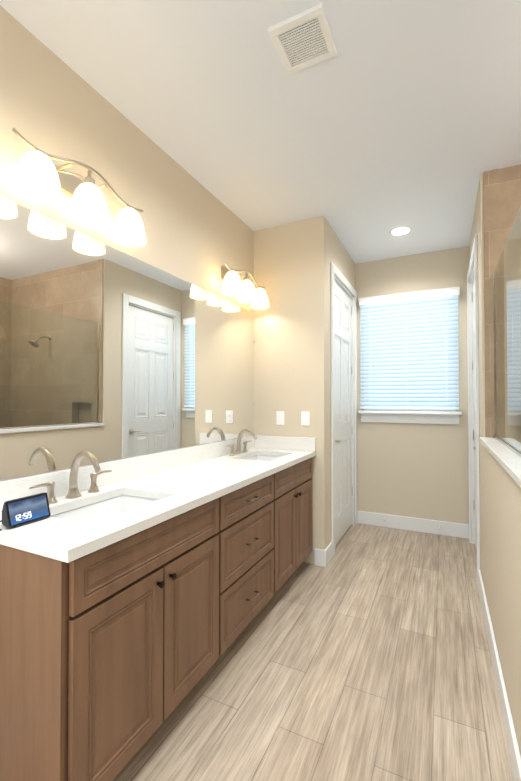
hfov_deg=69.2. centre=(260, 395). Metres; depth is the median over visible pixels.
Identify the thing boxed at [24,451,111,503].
faucet
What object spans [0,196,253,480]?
mirror
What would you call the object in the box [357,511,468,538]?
baseboard
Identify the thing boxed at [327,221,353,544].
wall
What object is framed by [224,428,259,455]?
faucet
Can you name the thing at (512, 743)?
baseboard
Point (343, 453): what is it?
closet door
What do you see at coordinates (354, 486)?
wall
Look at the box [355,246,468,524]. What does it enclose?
wall
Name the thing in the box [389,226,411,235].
recessed light
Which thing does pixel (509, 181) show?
wall
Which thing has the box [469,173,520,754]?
wall
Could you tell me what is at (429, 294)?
blind valance
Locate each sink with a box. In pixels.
[50,492,171,527]
[240,452,275,459]
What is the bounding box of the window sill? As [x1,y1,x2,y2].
[358,410,461,423]
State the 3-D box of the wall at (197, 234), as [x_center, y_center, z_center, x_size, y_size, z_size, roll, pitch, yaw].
[-0.788,-0.057,1.951,0.100,2.840,5.740,0,-1,26]
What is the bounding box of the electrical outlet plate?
[276,411,283,424]
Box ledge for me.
[479,437,520,487]
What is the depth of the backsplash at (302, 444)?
3.15 m
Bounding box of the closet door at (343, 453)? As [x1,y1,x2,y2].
[335,281,351,545]
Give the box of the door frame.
[331,262,357,556]
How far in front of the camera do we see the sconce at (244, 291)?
2.86 m
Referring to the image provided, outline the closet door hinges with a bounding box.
[351,307,352,494]
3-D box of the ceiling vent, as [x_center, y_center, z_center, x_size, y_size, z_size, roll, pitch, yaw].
[0.180,-1.473,1.576,0.224,0.018,0.224,0,-1,26]
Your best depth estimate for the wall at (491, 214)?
2.46 m
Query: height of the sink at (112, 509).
0.169 m
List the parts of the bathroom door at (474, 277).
bathroom door hinges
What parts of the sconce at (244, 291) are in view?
lamp shade, frame, lamp shade, lamp shade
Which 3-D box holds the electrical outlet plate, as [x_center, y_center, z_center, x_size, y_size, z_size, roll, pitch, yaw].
[0.168,0.195,3.214,0.072,0.116,0.008,0,-1,26]
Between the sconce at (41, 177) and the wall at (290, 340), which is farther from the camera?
the wall at (290, 340)
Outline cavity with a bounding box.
[280,18,324,63]
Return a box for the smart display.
[0,492,50,530]
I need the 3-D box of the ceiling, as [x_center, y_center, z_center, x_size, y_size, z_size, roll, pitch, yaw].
[0.810,-1.528,1.195,3.654,0.080,5.740,0,-1,26]
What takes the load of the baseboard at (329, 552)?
attached to the wall at (329, 244)
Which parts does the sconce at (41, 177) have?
lamp shade, bulb, frame, lamp shade, bulb, lamp shade, bulb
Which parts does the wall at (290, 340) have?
light switch plate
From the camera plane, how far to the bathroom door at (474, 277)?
3.51 m
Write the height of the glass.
1.064 m
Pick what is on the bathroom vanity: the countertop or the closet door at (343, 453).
the countertop
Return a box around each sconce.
[12,128,145,246]
[221,262,268,308]
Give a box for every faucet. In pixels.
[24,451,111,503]
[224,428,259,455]
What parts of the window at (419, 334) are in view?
frame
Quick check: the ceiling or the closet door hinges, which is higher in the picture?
the ceiling
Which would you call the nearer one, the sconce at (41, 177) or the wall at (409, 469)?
the sconce at (41, 177)
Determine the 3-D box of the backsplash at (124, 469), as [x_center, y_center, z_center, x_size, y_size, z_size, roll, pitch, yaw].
[-0.545,0.393,2.306,0.020,0.110,2.256,0,-1,26]
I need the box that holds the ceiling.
[0,0,520,263]
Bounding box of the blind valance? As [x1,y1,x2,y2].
[359,287,459,305]
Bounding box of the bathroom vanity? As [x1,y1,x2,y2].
[0,456,313,780]
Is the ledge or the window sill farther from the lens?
the window sill
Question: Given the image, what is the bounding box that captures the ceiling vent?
[268,3,336,74]
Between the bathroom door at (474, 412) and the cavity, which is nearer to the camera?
the cavity
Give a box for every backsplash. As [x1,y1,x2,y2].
[0,440,235,511]
[260,436,315,451]
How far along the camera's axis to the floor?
1.77 m
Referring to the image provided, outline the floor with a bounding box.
[113,523,513,780]
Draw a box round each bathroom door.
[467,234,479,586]
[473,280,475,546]
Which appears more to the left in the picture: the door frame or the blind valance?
the door frame
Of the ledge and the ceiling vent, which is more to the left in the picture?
the ceiling vent
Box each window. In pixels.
[360,296,458,411]
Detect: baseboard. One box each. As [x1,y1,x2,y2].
[325,542,332,565]
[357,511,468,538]
[478,569,520,780]
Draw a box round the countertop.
[0,448,315,555]
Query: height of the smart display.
0.086 m
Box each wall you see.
[0,6,253,480]
[254,216,327,566]
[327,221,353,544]
[354,263,354,524]
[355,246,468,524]
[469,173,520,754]
[483,169,498,436]
[498,164,520,440]
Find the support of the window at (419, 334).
in the wall at (409, 469)
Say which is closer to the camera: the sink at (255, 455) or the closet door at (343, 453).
the sink at (255, 455)
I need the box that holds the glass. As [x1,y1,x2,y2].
[493,206,520,455]
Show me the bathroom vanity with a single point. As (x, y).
(137, 593)

